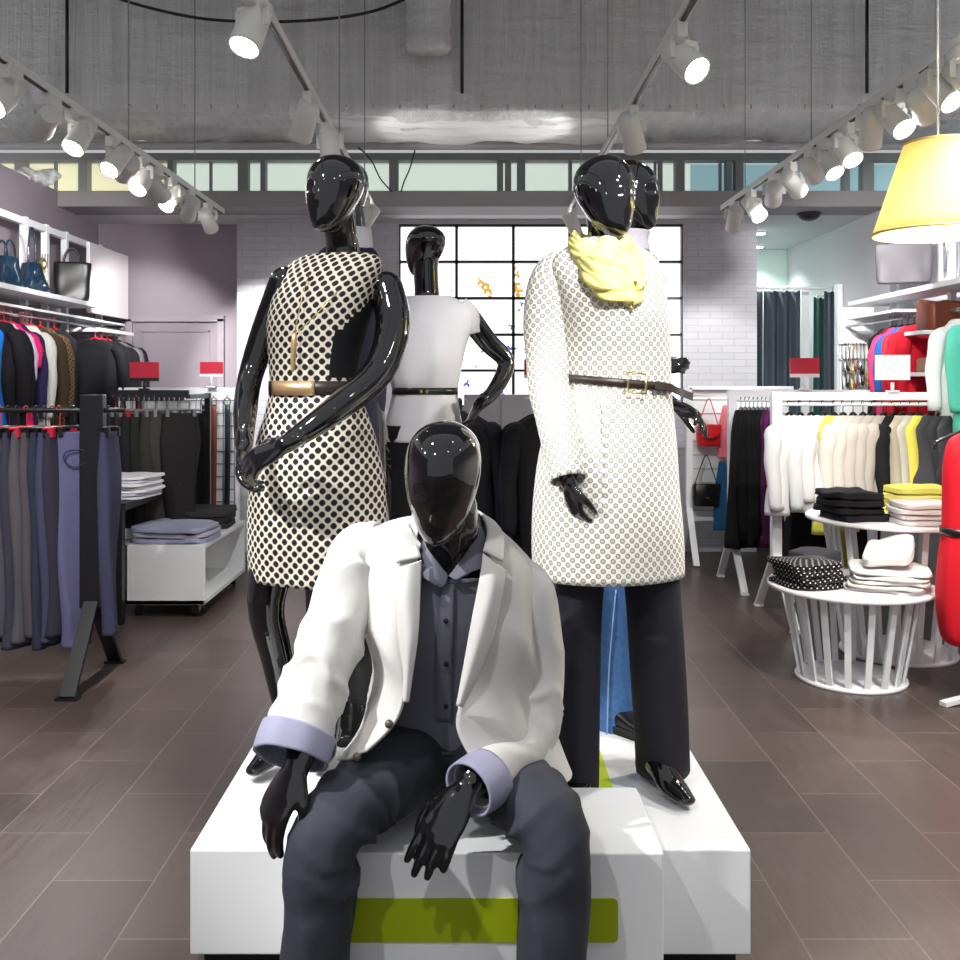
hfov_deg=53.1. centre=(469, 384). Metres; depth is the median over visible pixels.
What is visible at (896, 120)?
spotlight
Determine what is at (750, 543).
dress
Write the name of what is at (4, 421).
clothing
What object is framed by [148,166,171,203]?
spotlight
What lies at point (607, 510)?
mannequin
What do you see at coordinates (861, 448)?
shirt
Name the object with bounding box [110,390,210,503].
rail
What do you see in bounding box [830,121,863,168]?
spotlight
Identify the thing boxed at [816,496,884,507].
sweater
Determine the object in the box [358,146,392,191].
loose cable
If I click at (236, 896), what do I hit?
plinth
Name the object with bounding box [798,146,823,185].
spotlight
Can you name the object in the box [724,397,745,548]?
dress
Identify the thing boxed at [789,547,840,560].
sweater
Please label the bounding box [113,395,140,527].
trousers
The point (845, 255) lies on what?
wall
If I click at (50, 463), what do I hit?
jeans
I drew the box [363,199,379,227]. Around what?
spotlight
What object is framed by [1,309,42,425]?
clothing
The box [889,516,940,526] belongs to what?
shirt
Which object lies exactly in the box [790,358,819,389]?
sign holder
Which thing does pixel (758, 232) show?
recessed light
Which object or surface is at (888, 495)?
sweater
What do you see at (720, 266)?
wall
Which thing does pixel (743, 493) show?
dress
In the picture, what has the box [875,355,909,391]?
sign holder
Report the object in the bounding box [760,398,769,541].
dress
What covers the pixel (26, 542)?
jeans
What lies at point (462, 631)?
mannequin
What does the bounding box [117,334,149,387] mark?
jacket
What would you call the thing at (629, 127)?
spotlight
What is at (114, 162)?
spotlight
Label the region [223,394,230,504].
belt
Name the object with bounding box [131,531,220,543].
jeans
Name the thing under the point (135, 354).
jacket
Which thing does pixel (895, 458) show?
dress
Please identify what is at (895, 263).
tote bag
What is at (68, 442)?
trousers
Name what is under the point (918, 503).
shirt
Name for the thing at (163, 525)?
jeans
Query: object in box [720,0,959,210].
track
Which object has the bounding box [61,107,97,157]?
spotlight
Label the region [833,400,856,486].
shirt
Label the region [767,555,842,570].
blouse
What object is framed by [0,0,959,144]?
ceiling
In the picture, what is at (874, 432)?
shirt
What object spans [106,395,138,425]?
trousers
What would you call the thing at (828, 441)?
shirt
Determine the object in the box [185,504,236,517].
jeans
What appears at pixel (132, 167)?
spotlight
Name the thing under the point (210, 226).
spotlight
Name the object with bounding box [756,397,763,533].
dress
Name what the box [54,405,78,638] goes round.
jeans
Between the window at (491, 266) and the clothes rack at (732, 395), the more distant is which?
the window at (491, 266)
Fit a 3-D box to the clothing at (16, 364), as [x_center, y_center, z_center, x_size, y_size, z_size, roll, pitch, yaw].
[-3.041,-0.093,6.065,0.513,0.802,0.203,0,0,3]
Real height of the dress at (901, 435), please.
0.743 m
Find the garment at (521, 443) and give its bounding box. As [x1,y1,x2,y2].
[500,416,540,559]
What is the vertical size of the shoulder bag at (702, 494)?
0.421 m
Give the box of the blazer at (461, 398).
[461,398,501,428]
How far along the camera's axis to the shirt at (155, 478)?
5.99 m
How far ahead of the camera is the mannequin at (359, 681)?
3.22 m
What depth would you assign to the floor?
3.57 m
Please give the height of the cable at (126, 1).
0.230 m
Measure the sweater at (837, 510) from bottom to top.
0.043 m
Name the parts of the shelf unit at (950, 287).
shelf, post, clothe rail, shelf, bracket shelf, bracket shelf, post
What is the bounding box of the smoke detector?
[796,211,821,220]
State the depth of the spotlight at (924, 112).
4.11 m
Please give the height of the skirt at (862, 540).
0.724 m
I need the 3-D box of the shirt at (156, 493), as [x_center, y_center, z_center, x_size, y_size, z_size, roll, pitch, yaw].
[-2.196,0.702,6.162,0.338,0.024,0.411,0,0,7]
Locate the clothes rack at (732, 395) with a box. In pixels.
[716,390,894,595]
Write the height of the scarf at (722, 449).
0.437 m
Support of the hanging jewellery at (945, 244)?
hanging from the shelf unit at (950, 287)
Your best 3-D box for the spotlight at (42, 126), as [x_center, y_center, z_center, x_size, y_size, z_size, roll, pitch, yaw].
[-1.948,-1.232,4.407,0.141,0.195,0.208,0,0,-25]
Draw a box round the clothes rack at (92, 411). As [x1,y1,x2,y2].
[0,395,126,701]
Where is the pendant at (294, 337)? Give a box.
[291,332,296,371]
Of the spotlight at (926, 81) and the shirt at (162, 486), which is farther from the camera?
the shirt at (162, 486)
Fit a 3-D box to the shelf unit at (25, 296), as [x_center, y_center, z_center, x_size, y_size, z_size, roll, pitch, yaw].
[-3.075,0.130,6.825,0.390,2.660,3.250,0,0,0]
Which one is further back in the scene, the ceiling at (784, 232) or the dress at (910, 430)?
the ceiling at (784, 232)
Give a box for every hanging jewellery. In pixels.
[38,254,47,282]
[943,242,947,277]
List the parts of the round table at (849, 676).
plate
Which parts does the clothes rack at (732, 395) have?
post, rail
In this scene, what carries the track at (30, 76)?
hanging from the ceiling
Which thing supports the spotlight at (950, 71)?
hanging from the track at (923, 64)
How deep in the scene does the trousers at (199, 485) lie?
7.39 m
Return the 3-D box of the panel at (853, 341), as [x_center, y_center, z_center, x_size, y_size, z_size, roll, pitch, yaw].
[3.181,-0.140,7.885,0.304,1.000,0.120,0,0,0]
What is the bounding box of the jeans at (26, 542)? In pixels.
[18,405,37,637]
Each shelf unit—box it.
[0,208,133,339]
[845,241,959,532]
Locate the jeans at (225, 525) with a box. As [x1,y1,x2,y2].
[219,518,235,528]
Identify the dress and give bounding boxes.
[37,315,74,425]
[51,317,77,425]
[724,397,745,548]
[737,397,748,540]
[739,397,750,534]
[743,397,758,547]
[751,397,759,540]
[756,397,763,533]
[758,397,769,547]
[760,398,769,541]
[768,417,783,534]
[867,316,892,414]
[872,315,897,412]
[889,400,905,483]
[897,400,914,483]
[905,400,923,483]
[913,412,937,483]
[926,413,942,471]
[933,430,959,646]
[936,415,952,485]
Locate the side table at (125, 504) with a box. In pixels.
[116,490,163,624]
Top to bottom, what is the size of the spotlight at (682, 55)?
0.225 m
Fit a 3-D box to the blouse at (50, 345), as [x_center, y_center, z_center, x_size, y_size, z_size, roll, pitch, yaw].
[-3.037,-0.063,6.537,0.516,0.862,0.201,0,0,11]
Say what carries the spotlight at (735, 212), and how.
attached to the track at (923, 64)
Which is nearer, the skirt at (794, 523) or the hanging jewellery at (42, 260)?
the skirt at (794, 523)
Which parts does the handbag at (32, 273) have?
handle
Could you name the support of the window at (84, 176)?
attached to the beam at (76, 202)
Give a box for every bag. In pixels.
[53,247,91,300]
[692,455,720,505]
[696,398,721,445]
[875,243,932,284]
[916,299,959,329]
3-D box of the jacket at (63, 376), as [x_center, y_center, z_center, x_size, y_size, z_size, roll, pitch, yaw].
[-3.041,-0.073,6.657,0.515,0.842,0.202,0,0,2]
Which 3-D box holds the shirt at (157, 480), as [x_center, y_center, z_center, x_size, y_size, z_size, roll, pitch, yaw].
[-2.186,0.622,6.151,0.349,0.023,0.410,0,0,10]
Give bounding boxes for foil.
[12,166,61,186]
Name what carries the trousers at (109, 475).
hanging from the clothes rack at (92, 411)
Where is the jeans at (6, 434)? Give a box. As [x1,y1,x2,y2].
[0,405,31,650]
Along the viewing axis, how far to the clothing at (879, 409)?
6.84 m
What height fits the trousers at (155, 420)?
0.992 m
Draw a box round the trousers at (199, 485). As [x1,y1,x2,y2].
[184,399,203,503]
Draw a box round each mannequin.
[233,154,409,775]
[253,420,590,959]
[305,165,387,747]
[386,225,514,520]
[523,154,695,805]
[600,159,707,740]
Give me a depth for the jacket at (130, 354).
7.67 m
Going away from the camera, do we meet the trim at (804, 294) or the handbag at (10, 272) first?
the handbag at (10, 272)
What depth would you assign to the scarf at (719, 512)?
7.83 m
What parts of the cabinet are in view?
door, door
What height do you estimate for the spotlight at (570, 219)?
0.233 m
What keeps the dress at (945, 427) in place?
hanging from the clothes rack at (776, 398)
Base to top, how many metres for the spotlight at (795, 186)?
0.208 m
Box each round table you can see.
[767,568,934,694]
[805,505,959,667]
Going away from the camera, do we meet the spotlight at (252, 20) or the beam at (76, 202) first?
the spotlight at (252, 20)
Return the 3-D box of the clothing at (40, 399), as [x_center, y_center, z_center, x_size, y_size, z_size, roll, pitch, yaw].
[-3.042,-0.054,6.345,0.519,0.885,0.199,0,0,11]
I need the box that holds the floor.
[0,539,959,959]
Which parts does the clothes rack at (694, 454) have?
leg, leg, frame, panel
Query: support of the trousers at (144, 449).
hanging from the rail at (132, 394)
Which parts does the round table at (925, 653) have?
plate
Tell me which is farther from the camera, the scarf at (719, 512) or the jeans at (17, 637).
the scarf at (719, 512)
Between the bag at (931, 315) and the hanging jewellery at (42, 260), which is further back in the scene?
the hanging jewellery at (42, 260)
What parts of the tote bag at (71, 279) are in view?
handle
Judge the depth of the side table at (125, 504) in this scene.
5.83 m
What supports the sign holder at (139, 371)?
on the rail at (132, 394)
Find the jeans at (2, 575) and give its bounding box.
[0,405,9,637]
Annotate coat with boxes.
[894,325,935,414]
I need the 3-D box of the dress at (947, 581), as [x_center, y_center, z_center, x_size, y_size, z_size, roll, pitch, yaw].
[2.358,0.635,4.399,0.460,1.088,0.286,0,0,-17]
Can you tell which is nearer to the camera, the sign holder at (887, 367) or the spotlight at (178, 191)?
the sign holder at (887, 367)
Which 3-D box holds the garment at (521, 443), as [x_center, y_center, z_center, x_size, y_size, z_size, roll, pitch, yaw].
[0.453,0.554,5.461,0.571,0.952,0.215,0,0,-14]
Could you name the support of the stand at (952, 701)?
on the floor
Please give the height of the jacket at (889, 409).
0.965 m
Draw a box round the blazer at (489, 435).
[458,398,503,525]
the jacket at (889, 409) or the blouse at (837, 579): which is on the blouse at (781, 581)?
the blouse at (837, 579)
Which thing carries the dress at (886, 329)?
hanging from the shelf unit at (950, 287)
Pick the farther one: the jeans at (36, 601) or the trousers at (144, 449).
the trousers at (144, 449)
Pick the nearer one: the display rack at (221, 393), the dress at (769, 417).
the dress at (769, 417)
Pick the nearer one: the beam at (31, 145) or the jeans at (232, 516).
the jeans at (232, 516)
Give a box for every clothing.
[0,320,35,425]
[0,321,31,425]
[0,330,6,425]
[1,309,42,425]
[8,310,48,425]
[868,314,903,414]
[872,313,909,411]
[944,325,959,431]
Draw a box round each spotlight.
[0,63,27,119]
[28,91,61,141]
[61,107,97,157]
[99,135,132,178]
[115,148,139,183]
[128,156,156,196]
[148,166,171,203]
[157,177,185,212]
[179,189,200,222]
[198,202,218,234]
[228,0,273,59]
[288,90,319,144]
[316,121,343,156]
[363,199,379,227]
[562,207,582,234]
[617,103,646,155]
[660,20,709,84]
[724,201,743,233]
[741,189,767,222]
[762,172,785,208]
[779,161,807,199]
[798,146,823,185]
[812,137,844,181]
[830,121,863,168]
[855,99,884,151]
[874,87,915,139]
[903,73,940,126]
[916,54,959,113]
[941,43,959,93]
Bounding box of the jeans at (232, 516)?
[189,512,235,522]
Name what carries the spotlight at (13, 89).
hanging from the track at (30, 76)
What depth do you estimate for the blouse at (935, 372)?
5.95 m
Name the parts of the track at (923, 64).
suspension rod, suspension rod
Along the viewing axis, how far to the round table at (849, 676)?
4.60 m
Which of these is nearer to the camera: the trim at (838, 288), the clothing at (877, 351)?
the clothing at (877, 351)
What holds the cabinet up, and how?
on the floor
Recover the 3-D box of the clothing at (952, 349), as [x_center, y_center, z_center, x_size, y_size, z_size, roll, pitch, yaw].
[3.103,-0.083,5.784,0.513,0.842,0.209,0,0,-10]
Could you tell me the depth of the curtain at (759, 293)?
8.93 m
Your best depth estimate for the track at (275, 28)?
4.16 m
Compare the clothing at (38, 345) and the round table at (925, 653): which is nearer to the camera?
the round table at (925, 653)
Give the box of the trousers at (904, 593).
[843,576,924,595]
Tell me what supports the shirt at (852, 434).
hanging from the clothes rack at (776, 398)
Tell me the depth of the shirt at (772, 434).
5.81 m
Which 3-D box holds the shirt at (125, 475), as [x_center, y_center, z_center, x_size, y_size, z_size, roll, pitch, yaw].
[-2.184,0.582,6.171,0.340,0.024,0.417,0,0,8]
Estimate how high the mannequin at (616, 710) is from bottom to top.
2.040 m
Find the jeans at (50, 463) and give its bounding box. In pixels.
[42,405,76,637]
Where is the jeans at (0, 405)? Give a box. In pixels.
[0,405,1,641]
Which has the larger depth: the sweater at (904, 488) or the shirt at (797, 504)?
the shirt at (797, 504)
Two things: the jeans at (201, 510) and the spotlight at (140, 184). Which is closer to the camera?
the spotlight at (140, 184)
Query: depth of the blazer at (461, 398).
5.66 m
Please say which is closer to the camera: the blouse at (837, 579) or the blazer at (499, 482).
the blouse at (837, 579)
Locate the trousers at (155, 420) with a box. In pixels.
[149,409,187,519]
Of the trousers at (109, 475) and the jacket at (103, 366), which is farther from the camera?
the jacket at (103, 366)
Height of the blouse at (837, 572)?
0.038 m
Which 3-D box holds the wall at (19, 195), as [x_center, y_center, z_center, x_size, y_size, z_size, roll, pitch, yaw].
[-3.430,-0.060,4.000,0.160,3.040,9.400,0,0,0]
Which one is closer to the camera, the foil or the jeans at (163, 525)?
the jeans at (163, 525)
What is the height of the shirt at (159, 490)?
0.026 m
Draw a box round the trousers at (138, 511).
[128,395,162,524]
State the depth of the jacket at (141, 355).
7.92 m
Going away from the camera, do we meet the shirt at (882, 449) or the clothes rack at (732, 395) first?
the shirt at (882, 449)
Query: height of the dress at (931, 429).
0.603 m
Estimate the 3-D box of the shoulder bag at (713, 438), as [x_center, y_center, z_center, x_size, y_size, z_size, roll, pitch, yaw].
[1.950,0.300,7.838,0.194,0.396,0.127,0,0,0]
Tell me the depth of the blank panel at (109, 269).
8.03 m
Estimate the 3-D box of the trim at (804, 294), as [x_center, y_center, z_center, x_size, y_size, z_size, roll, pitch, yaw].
[3.206,0.260,9.200,0.070,2.400,0.050,0,0,0]
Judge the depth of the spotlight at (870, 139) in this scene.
4.50 m
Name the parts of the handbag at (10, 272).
handle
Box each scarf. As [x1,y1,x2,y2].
[713,462,726,529]
[717,405,726,457]
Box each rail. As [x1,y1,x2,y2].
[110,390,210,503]
[757,286,833,289]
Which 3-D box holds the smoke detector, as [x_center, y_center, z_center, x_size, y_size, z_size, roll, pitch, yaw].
[2.860,-1.417,8.100,0.200,0.065,0.200,0,0,0]
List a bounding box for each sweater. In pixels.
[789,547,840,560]
[813,503,884,514]
[815,487,883,499]
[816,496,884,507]
[819,510,889,522]
[883,483,941,494]
[883,492,941,499]
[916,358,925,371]
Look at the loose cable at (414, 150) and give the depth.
7.73 m
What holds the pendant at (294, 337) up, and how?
attached to the mannequin at (313, 471)
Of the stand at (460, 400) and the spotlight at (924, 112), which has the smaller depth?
the spotlight at (924, 112)
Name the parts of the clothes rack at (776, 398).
post, rail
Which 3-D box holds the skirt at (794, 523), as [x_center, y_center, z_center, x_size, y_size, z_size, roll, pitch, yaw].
[2.225,0.860,6.455,0.193,0.725,0.361,0,0,40]
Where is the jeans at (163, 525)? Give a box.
[130,518,219,533]
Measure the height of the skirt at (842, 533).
0.725 m
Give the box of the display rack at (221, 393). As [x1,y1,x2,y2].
[118,388,239,543]
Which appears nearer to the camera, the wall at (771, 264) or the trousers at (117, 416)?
the trousers at (117, 416)
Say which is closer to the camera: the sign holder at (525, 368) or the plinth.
the plinth
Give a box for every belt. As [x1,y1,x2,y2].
[211,394,217,503]
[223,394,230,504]
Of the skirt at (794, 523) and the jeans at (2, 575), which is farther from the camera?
the skirt at (794, 523)
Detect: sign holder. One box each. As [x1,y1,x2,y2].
[129,362,158,389]
[200,362,222,387]
[524,359,529,398]
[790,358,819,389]
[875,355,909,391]
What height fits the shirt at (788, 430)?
0.682 m
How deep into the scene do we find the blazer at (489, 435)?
5.51 m
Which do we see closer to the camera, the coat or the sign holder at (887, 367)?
the sign holder at (887, 367)
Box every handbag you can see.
[0,239,23,286]
[20,227,49,291]
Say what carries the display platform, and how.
on the floor
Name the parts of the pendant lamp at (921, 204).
lamp shade, cord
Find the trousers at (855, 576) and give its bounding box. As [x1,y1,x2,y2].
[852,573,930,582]
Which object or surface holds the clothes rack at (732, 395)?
on the floor
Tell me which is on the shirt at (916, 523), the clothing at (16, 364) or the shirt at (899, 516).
the shirt at (899, 516)
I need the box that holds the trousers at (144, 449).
[138,395,172,521]
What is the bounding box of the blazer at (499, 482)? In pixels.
[498,414,533,537]
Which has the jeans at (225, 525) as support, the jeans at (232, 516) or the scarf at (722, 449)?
the jeans at (232, 516)
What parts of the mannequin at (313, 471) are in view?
belt plate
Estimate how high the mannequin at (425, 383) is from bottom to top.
1.826 m
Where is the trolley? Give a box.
[125,520,244,614]
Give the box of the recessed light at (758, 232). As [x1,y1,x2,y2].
[757,231,766,234]
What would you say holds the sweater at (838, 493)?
on the sweater at (825, 501)
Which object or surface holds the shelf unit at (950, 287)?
on the floor
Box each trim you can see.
[800,290,808,414]
[834,284,842,414]
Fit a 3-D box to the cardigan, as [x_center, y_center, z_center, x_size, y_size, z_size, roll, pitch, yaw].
[3.099,-0.033,6.547,0.514,0.942,0.200,0,0,-10]
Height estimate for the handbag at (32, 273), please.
0.447 m
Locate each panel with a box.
[86,242,127,318]
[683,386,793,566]
[838,307,873,414]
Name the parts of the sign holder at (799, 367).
stem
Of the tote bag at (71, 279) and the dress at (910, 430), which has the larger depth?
the tote bag at (71, 279)
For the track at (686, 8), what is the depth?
4.29 m
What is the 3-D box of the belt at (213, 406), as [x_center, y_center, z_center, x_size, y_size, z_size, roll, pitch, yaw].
[-1.996,0.586,7.464,0.054,1.028,0.058,0,0,-33]
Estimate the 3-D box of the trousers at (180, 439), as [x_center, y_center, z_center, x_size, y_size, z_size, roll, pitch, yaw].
[-1.993,0.558,6.599,0.286,0.992,0.110,0,0,-35]
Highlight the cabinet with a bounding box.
[464,394,533,428]
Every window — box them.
[0,153,900,190]
[399,224,682,406]
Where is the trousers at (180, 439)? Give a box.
[159,409,200,518]
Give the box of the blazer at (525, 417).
[502,414,532,536]
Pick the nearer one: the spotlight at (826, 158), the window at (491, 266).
the spotlight at (826, 158)
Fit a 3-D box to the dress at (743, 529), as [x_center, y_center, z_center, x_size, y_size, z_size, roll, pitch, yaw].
[2.029,0.578,6.998,0.170,0.984,0.425,0,0,28]
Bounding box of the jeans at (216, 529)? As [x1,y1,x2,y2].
[130,525,221,538]
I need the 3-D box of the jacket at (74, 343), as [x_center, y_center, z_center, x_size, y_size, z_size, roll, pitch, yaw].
[-3.035,-0.014,7.022,0.402,0.963,0.227,0,0,13]
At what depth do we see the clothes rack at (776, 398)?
5.97 m
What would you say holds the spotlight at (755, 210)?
attached to the track at (923, 64)
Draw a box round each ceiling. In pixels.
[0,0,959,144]
[78,215,866,249]
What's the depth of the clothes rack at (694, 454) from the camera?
7.97 m
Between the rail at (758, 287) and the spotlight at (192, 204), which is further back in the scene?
the rail at (758, 287)
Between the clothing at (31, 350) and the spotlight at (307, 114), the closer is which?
the spotlight at (307, 114)
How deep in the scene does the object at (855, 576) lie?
4.52 m
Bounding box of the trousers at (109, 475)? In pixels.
[97,405,121,636]
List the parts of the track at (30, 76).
suspension rod, suspension rod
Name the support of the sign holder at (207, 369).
on the display rack at (221, 393)
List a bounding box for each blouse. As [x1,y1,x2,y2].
[0,310,38,379]
[20,312,56,425]
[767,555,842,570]
[769,576,843,590]
[772,564,843,578]
[773,570,846,585]
[925,318,959,419]
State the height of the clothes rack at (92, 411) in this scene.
1.412 m
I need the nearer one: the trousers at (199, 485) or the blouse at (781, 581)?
the blouse at (781, 581)
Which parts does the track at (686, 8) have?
suspension rod, suspension rod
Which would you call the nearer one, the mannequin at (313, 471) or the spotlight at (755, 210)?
the mannequin at (313, 471)
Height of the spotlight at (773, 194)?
0.204 m
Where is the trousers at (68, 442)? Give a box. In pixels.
[53,405,91,648]
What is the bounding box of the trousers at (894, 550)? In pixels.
[862,533,914,566]
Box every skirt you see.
[782,512,803,556]
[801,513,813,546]
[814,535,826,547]
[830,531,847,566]
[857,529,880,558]
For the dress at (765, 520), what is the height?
1.083 m
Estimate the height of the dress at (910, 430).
0.764 m
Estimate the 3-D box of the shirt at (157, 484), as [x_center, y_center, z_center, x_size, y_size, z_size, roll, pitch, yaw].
[-2.198,0.641,6.164,0.351,0.024,0.408,0,0,6]
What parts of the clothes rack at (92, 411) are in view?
rail, post, rail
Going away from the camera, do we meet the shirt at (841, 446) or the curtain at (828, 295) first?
the shirt at (841, 446)
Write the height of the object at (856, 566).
0.024 m
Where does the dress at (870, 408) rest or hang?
hanging from the shelf unit at (950, 287)
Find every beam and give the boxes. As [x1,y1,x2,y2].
[0,141,904,149]
[58,191,886,214]
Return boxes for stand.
[458,398,462,413]
[939,695,959,707]
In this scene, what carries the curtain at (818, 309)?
hanging from the rail at (758, 287)
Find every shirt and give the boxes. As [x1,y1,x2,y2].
[121,472,164,479]
[121,482,161,489]
[121,484,165,493]
[121,489,161,496]
[121,491,161,499]
[122,476,160,483]
[122,479,163,486]
[764,400,799,515]
[780,400,805,510]
[788,400,817,512]
[802,400,828,502]
[818,400,846,487]
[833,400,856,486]
[844,400,868,486]
[855,400,878,489]
[865,400,886,491]
[875,400,896,498]
[886,504,940,514]
[888,498,941,509]
[888,511,940,520]
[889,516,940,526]
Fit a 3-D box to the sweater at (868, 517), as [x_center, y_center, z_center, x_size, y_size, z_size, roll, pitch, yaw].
[2.051,0.692,5.141,0.288,0.045,0.305,0,0,-12]
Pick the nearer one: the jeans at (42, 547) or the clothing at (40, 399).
the jeans at (42, 547)
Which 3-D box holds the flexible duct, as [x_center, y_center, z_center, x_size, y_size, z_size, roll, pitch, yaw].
[-0.287,-2.806,6.600,0.320,1.014,0.320,0,0,0]
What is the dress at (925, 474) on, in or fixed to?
hanging from the clothes rack at (776, 398)
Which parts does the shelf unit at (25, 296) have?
post, post, shelf, rail, clothe rail, shelf, post, shelf, post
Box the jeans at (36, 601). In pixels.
[27,405,60,650]
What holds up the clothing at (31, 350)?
hanging from the shelf unit at (25, 296)
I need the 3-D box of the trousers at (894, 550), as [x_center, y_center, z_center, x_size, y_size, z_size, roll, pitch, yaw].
[2.063,0.811,4.721,0.225,0.132,0.357,0,0,29]
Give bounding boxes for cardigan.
[890,324,915,413]
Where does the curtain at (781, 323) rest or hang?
hanging from the rail at (758, 287)
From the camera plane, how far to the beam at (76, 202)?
7.80 m
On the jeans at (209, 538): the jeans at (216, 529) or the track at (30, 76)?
the jeans at (216, 529)
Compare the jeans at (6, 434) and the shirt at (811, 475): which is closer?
the jeans at (6, 434)
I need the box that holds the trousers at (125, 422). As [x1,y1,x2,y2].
[119,395,150,527]
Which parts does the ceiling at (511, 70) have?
hanging rod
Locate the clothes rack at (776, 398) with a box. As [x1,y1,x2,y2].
[753,392,927,634]
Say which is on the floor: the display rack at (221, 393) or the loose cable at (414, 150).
the display rack at (221, 393)
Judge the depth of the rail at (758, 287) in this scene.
8.90 m
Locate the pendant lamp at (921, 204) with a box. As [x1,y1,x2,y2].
[870,0,959,243]
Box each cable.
[120,0,404,22]
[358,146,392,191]
[400,150,415,191]
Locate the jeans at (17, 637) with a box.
[8,405,31,643]
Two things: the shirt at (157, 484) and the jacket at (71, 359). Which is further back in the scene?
the jacket at (71, 359)
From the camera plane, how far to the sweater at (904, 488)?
5.20 m
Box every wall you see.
[0,164,98,343]
[99,224,236,387]
[237,219,756,551]
[757,250,786,320]
[787,210,959,583]
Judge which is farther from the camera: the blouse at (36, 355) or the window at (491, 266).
the window at (491, 266)
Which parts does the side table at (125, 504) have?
leg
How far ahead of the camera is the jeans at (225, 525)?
6.68 m
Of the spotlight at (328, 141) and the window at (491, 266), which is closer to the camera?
the spotlight at (328, 141)
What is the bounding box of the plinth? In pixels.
[190,731,749,959]
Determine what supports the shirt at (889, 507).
on the shirt at (899, 516)
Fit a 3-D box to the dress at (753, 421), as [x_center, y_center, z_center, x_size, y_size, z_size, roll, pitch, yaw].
[2.096,0.603,6.997,0.168,1.034,0.417,0,0,28]
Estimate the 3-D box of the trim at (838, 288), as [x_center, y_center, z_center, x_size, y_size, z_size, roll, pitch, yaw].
[3.370,0.270,8.780,0.050,2.380,0.070,0,0,0]
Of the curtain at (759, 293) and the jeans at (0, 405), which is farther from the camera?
the curtain at (759, 293)
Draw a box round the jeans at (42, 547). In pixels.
[35,405,68,643]
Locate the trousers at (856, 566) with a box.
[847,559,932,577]
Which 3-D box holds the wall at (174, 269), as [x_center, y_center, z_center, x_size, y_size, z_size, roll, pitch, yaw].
[-2.869,0.005,8.720,1.661,2.910,0.120,0,0,0]
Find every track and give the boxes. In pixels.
[0,0,224,213]
[269,0,374,204]
[568,0,698,212]
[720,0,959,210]
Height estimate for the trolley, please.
0.458 m
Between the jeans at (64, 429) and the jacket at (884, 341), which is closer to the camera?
the jeans at (64, 429)
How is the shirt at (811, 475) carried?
hanging from the clothes rack at (776, 398)
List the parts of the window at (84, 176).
pane, pane, pane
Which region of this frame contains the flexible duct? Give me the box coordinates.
[405,0,450,57]
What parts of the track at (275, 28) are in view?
suspension rod, suspension rod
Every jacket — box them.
[28,313,69,425]
[77,328,131,424]
[96,333,135,387]
[106,333,141,387]
[111,334,143,387]
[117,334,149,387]
[881,312,915,412]
[885,325,911,414]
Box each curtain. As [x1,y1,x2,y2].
[757,290,762,385]
[763,288,799,538]
[813,294,823,414]
[824,288,833,414]
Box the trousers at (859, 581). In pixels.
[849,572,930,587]
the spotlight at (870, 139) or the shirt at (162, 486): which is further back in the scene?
the shirt at (162, 486)
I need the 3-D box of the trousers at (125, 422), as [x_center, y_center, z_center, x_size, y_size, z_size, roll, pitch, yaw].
[-2.275,0.518,6.598,0.108,0.912,0.289,0,0,40]

